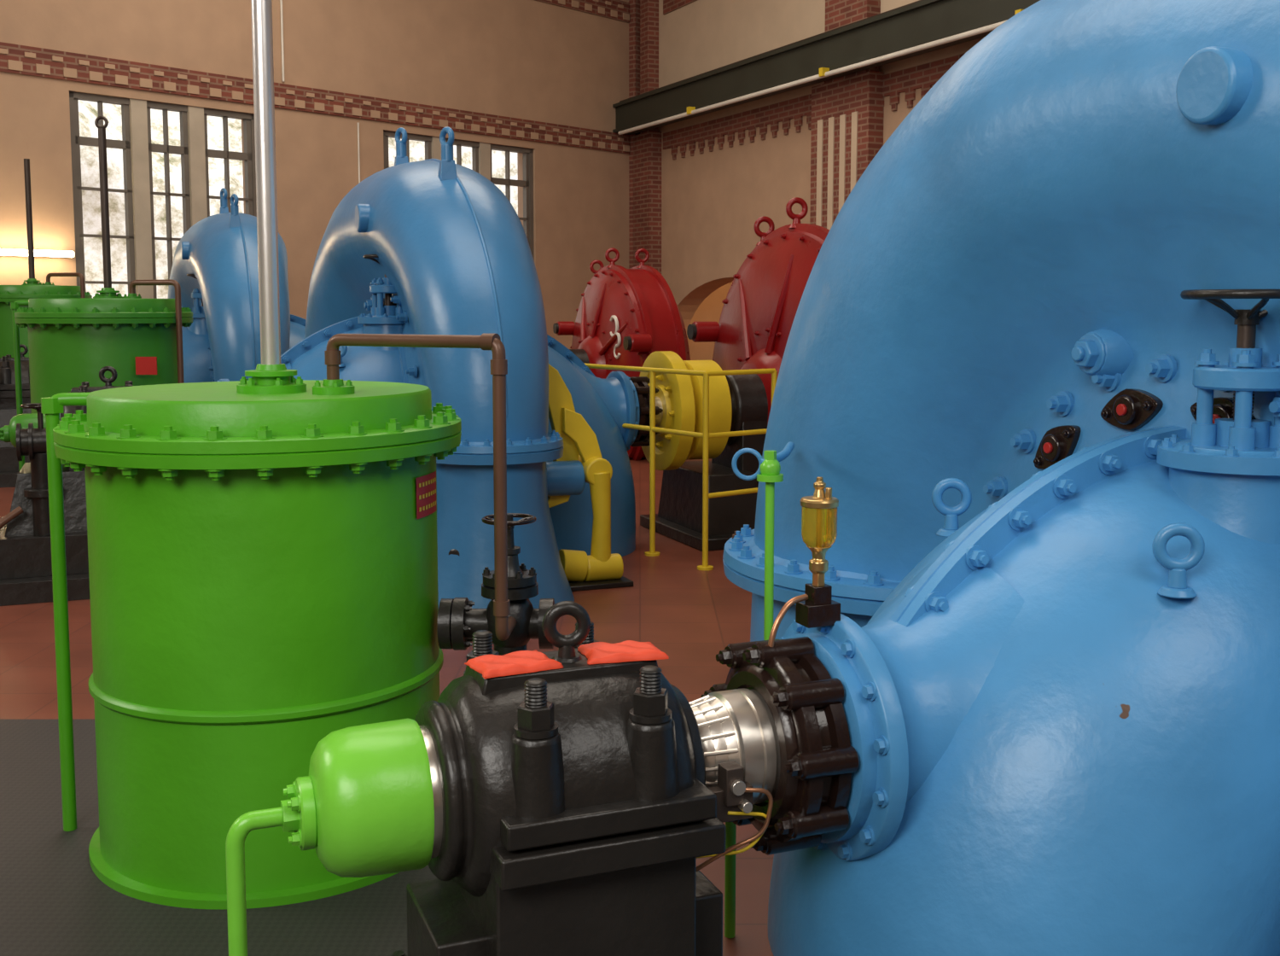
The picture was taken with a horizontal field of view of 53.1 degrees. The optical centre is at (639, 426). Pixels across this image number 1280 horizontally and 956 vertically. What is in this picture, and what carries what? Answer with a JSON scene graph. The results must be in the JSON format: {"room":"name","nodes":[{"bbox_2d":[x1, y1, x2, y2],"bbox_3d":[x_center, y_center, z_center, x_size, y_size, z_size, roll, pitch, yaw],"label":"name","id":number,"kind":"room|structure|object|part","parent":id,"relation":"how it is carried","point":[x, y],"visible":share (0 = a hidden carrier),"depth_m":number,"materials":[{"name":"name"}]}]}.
{"room":"pumping station","nodes":[
{"label":"pumping station","id":0,"kind":"room"},
{"bbox_2d":[0,0,628,349],"bbox_3d":[-10.186,-3.410,10.716,0.400,8.000,30.000,5,7,42],"label":"wall","id":1,"kind":"structure","parent":0,"point":[530,60],"depth_m":17.25,"materials":[{"name":"beige paint"}]},
{"bbox_2d":[0,248,75,256],"bbox_3d":[-7.034,-1.903,13.933,0.165,0.070,1.770,5,7,42],"label":"lamp","id":2,"kind":"object","parent":1,"relation":"attached to","point":[2,252],"visible":1,"depth_m":14.22,"materials":[{"name":"white"}]},
{"bbox_2d":[69,91,256,298],"bbox_3d":[-5.734,-2.519,15.592,0.230,2.780,2.410,5,7,42],"label":"window","id":3,"kind":"structure","parent":1,"relation":"in","point":[136,146],"depth_m":15.34,"materials":[{"name":"glass"}]},
{"bbox_2d":[0,0,629,153],"bbox_3d":[-10.120,-4.770,10.328,0.045,2.460,29.700,5,7,42],"label":"trim","id":4,"kind":"structure","parent":1,"relation":"attached to","point":[19,59],"depth_m":16.86,"materials":[{"name":"red brick"}]},
{"bbox_2d":[279,0,360,183],"bbox_3d":[-4.218,-5.389,16.857,0.030,5.200,1.177,5,7,42],"label":"conduit","id":5,"kind":"object","parent":1,"relation":"attached to","point":[281,1],"visible":0.74,"depth_m":16.48,"materials":[{"name":"white paint"}]},
{"bbox_2d":[383,130,534,260],"bbox_3d":[-2.659,-2.837,18.992,0.230,2.780,2.880,5,7,42],"label":"window","id":6,"kind":"structure","parent":1,"relation":"in","point":[481,152],"depth_m":19.30,"materials":[{"name":"glass"}]},
{"bbox_2d":[628,0,639,268],"bbox_3d":[-0.038,-4.420,21.535,0.140,8.000,0.270,5,7,42],"label":"brick pilaster","id":7,"kind":"object","parent":1,"relation":"attached to","point":[634,5],"visible":0.22,"depth_m":21.30,"materials":[{"name":"red brick"}]},
{"bbox_2d":[612,0,1040,134],"bbox_3d":[6.675,-3.814,7.129,0.370,0.530,32.000,-3,6,-26],"label":"beam","id":8,"kind":"structure","parent":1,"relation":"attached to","point":[919,22],"depth_m":15.78,"materials":[{"name":"metal"}]},
{"bbox_2d":[618,8,1023,134],"bbox_3d":[6.968,-3.420,6.034,0.107,0.110,33.080,-3,6,-26],"label":"conduit","id":9,"kind":"object","parent":8,"relation":"attached to","point":[823,72],"visible":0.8,"depth_m":15.54,"materials":[{"name":"metal"}]},
{"bbox_2d":[0,458,773,955],"bbox_3d":[0.000,0.807,9.114,48.000,0.100,42.000,0,5,0],"label":"floor","id":10,"kind":"structure","parent":0,"point":[690,614],"depth_m":6.25,"materials":[{"name":"red tile"}]},
{"bbox_2d":[0,343,31,487],"bbox_3d":[-5.835,-0.087,11.889,1.300,1.354,1.100,-2,6,-22],"label":"pedestal","id":11,"kind":"object","parent":10,"relation":"on","point":[9,468],"visible":0.34,"depth_m":11.62,"materials":[{"name":"black metal"}]},
{"bbox_2d":[0,158,92,357],"bbox_3d":[-6.250,-1.176,13.148,1.154,3.100,1.154,-5,7,-40],"label":"tank","id":12,"kind":"object","parent":10,"relation":"on","point":[32,288],"visible":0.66,"depth_m":12.73,"materials":[{"name":"metal"}]},
{"bbox_3d":[-6.230,-2.092,13.062,0.056,1.260,0.056,0,5,0],"label":"guide rod","id":13,"kind":"part","parent":12,"relation":"part of","materials":[{"name":"metal"}]},
{"bbox_2d":[0,366,133,605],"bbox_3d":[-3.215,0.322,7.508,1.300,1.354,1.100,-2,6,-22],"label":"pedestal","id":14,"kind":"object","parent":10,"relation":"on","point":[26,566],"visible":0.34,"depth_m":7.07,"materials":[{"name":"black metal"}]},
{"bbox_2d":[10,116,193,470],"bbox_3d":[-3.774,-0.694,8.974,1.268,2.915,1.154,0,5,0],"label":"tank","id":15,"kind":"object","parent":10,"relation":"on","point":[70,340],"visible":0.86,"depth_m":8.58,"materials":[{"name":"metal"}]},
{"bbox_3d":[-3.720,-1.532,8.896,0.086,1.237,0.052,-2,6,-25],"label":"guide rod","id":16,"kind":"part","parent":15,"relation":"part of","materials":[{"name":"metal"}]},
{"bbox_2d":[0,719,437,955],"bbox_3d":[-1.400,1.504,1.069,9.200,0.006,7.850,0,5,0],"label":"floor plate","id":17,"kind":"object","parent":10,"relation":"on","point":[53,902],"depth_m":3.41,"materials":[{"name":"grey metal"}]},
{"bbox_2d":[40,0,516,909],"bbox_3d":[-1.077,-0.547,3.707,1.154,3.600,1.294,-3,6,-33],"label":"tank","id":18,"kind":"object","parent":17,"relation":"on","point":[263,549],"visible":1,"depth_m":3.44,"materials":[{"name":"green metal"}]},
{"bbox_3d":[-1.095,-1.238,3.701,0.058,2.223,0.058,0,5,0],"label":"guide rod","id":19,"kind":"part","parent":18,"relation":"part of","materials":[{"name":"silver metal"}]},
{"bbox_3d":[-0.620,0.198,3.744,0.009,0.120,0.169,1,5,10],"label":"name plate","id":20,"kind":"part","parent":18,"relation":"part of","materials":[{"name":"red metal"}]},
{"bbox_2d":[225,600,773,955],"bbox_3d":[-0.290,0.862,2.689,1.104,0.984,0.740,-2,6,-22],"label":"pedestal","id":21,"kind":"object","parent":17,"relation":"on","point":[570,810],"visible":0.98,"depth_m":2.51,"materials":[{"name":"black metal"}]},
{"bbox_2d":[464,649,563,679],"bbox_3d":[-0.263,0.486,2.649,0.174,0.019,0.127,-3,6,-29],"label":"rag","id":22,"kind":"object","parent":21,"relation":"on","point":[520,661],"visible":1,"depth_m":2.62,"materials":[{"name":"fabric"}]},
{"bbox_2d":[577,640,669,664],"bbox_3d":[-0.039,0.477,2.739,0.175,0.020,0.126,-1,6,-15],"label":"rag","id":23,"kind":"object","parent":21,"relation":"on","point":[627,650],"visible":1,"depth_m":2.70,"materials":[{"name":"fabric"}]},
{"bbox_2d":[167,187,306,383],"bbox_3d":[-3.625,-0.986,12.693,4.113,2.805,3.495,2,6,18],"label":"turbine","id":24,"kind":"object","parent":10,"relation":"on","point":[215,266],"visible":0.31,"depth_m":11.47,"materials":[{"name":"blue metal"}]},
{"bbox_2d":[217,126,663,608],"bbox_3d":[-1.005,-0.577,8.312,4.113,2.805,3.495,2,6,18],"label":"turbine","id":25,"kind":"object","parent":10,"relation":"on","point":[431,246],"visible":0.56,"depth_m":7.04,"materials":[{"name":"blue metal"}]},
{"bbox_3d":[-1.415,-0.451,8.407,1.239,2.536,3.882,-2,6,-22],"label":"scroll casing","id":26,"kind":"part","parent":25,"relation":"part of","materials":[{"name":"blue metal"}]},
{"bbox_2d":[437,512,554,655],"bbox_3d":[-0.425,0.752,3.836,0.335,0.990,0.170,0,5,0],"label":"valve","id":27,"kind":"object","parent":10,"relation":"on","point":[457,620],"visible":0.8,"depth_m":3.77,"materials":[{"name":"black metal"}]},
{"bbox_2d":[546,364,633,591],"bbox_3d":[-0.392,0.258,7.360,0.623,1.319,0.360,-2,6,-22],"label":"gate servo linkage","id":28,"kind":"object","parent":10,"relation":"on","point":[567,475],"visible":0.68,"depth_m":7.34,"materials":[{"name":"yellow metal"}]},
{"bbox_2d":[552,247,690,459],"bbox_3d":[-0.526,-0.819,13.918,1.652,2.245,2.407,-2,6,-22],"label":"generator","id":29,"kind":"object","parent":10,"relation":"on","point":[625,316],"visible":0.41,"depth_m":13.44,"materials":[{"name":"red metal"}]},
{"bbox_2d":[584,363,777,570],"bbox_3d":[0.181,0.195,8.597,0.668,1.215,1.639,-4,7,-36],"label":"safety railing","id":30,"kind":"object","parent":10,"relation":"on","point":[652,428],"visible":0.54,"depth_m":8.01,"materials":[{"name":"metal"}]},
{"bbox_2d":[724,821,736,937],"bbox_3d":[0.220,1.129,3.259,0.261,0.346,0.032,0,5,4],"label":"pipe","id":31,"kind":"object","parent":10,"relation":"on","point":[730,828],"visible":0.33,"depth_m":3.25,"materials":[{"name":"metal"}]},
{"bbox_2d":[639,197,829,551],"bbox_3d":[1.118,-0.439,9.144,2.152,2.375,2.664,-2,6,-22],"label":"generator","id":32,"kind":"object","parent":10,"relation":"on","point":[761,303],"visible":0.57,"depth_m":8.84,"materials":[{"name":"red metal"}]},
{"bbox_2d":[731,441,794,639],"bbox_3d":[0.463,0.632,4.250,0.160,1.153,0.356,4,7,38],"label":"drain pipe","id":33,"kind":"object","parent":10,"relation":"on","point":[769,469],"visible":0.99,"depth_m":4.09,"materials":[{"name":"metal"}]},
{"bbox_2d":[688,0,1279,955],"bbox_3d":[1.953,-0.144,3.496,4.113,2.837,3.495,2,6,18],"label":"turbine","id":34,"kind":"object","parent":10,"relation":"on","point":[1030,364],"visible":0.94,"depth_m":2.96,"materials":[{"name":"blue metal"}]},
{"bbox_2d":[768,476,840,646],"bbox_3d":[0.360,0.315,2.888,0.186,0.403,0.088,-2,6,-22],"label":"drip oiler","id":35,"kind":"object","parent":34,"relation":"on","point":[815,608],"visible":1,"depth_m":2.88,"materials":[{"name":"gold metal"}]},
{"bbox_3d":[1.543,-0.021,3.590,1.239,2.574,3.882,-2,6,-22],"label":"scroll casing","id":36,"kind":"part","parent":34,"relation":"part of","materials":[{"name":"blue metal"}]},
{"bbox_2d":[686,281,732,360],"bbox_3d":[2.715,-1.797,19.800,2.200,3.100,5.700,-3,6,-26],"label":"wall","id":37,"kind":"structure","parent":0,"point":[710,310],"depth_m":22.00,"materials":[{"name":"beige paint"}]},
{"bbox_2d":[658,0,984,335],"bbox_3d":[7.245,-3.108,7.477,0.402,8.000,32.000,-3,6,-26],"label":"wall","id":38,"kind":"structure","parent":0,"point":[712,202],"depth_m":19.02,"materials":[{"name":"beige paint"}]},
{"bbox_2d":[633,0,661,273],"bbox_3d":[0.113,-4.389,21.205,0.220,8.000,0.640,-3,6,-26],"label":"brick pilaster","id":39,"kind":"object","parent":38,"relation":"attached to","point":[647,145],"visible":0.61,"depth_m":21.00,"materials":[{"name":"red brick"}]},
{"bbox_2d":[663,0,965,159],"bbox_3d":[7.251,-4.336,6.861,0.049,2.640,31.100,-3,6,-26],"label":"trim","id":40,"kind":"structure","parent":38,"relation":"attached to","point":[923,76],"depth_m":17.86,"materials":[{"name":"red brick"}]},
{"bbox_2d":[809,0,884,230],"bbox_3d":[2.599,-3.918,16.159,0.235,8.000,1.250,-3,6,-26],"label":"brick pilaster","id":41,"kind":"object","parent":38,"relation":"attached to","point":[847,112],"visible":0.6,"depth_m":16.05,"materials":[{"name":"red brick"}]},
{"label":"outside","id":42,"kind":"structure","parent":0,"visible":0},
{"bbox_2d":[78,99,517,298],"bbox_3d":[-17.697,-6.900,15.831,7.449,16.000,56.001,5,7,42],"label":"window panes","id":43,"kind":"object","parent":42,"point":[88,114],"visible":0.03,"depth_m":23.65,"materials":[{"name":"clear glass"}]}
]}

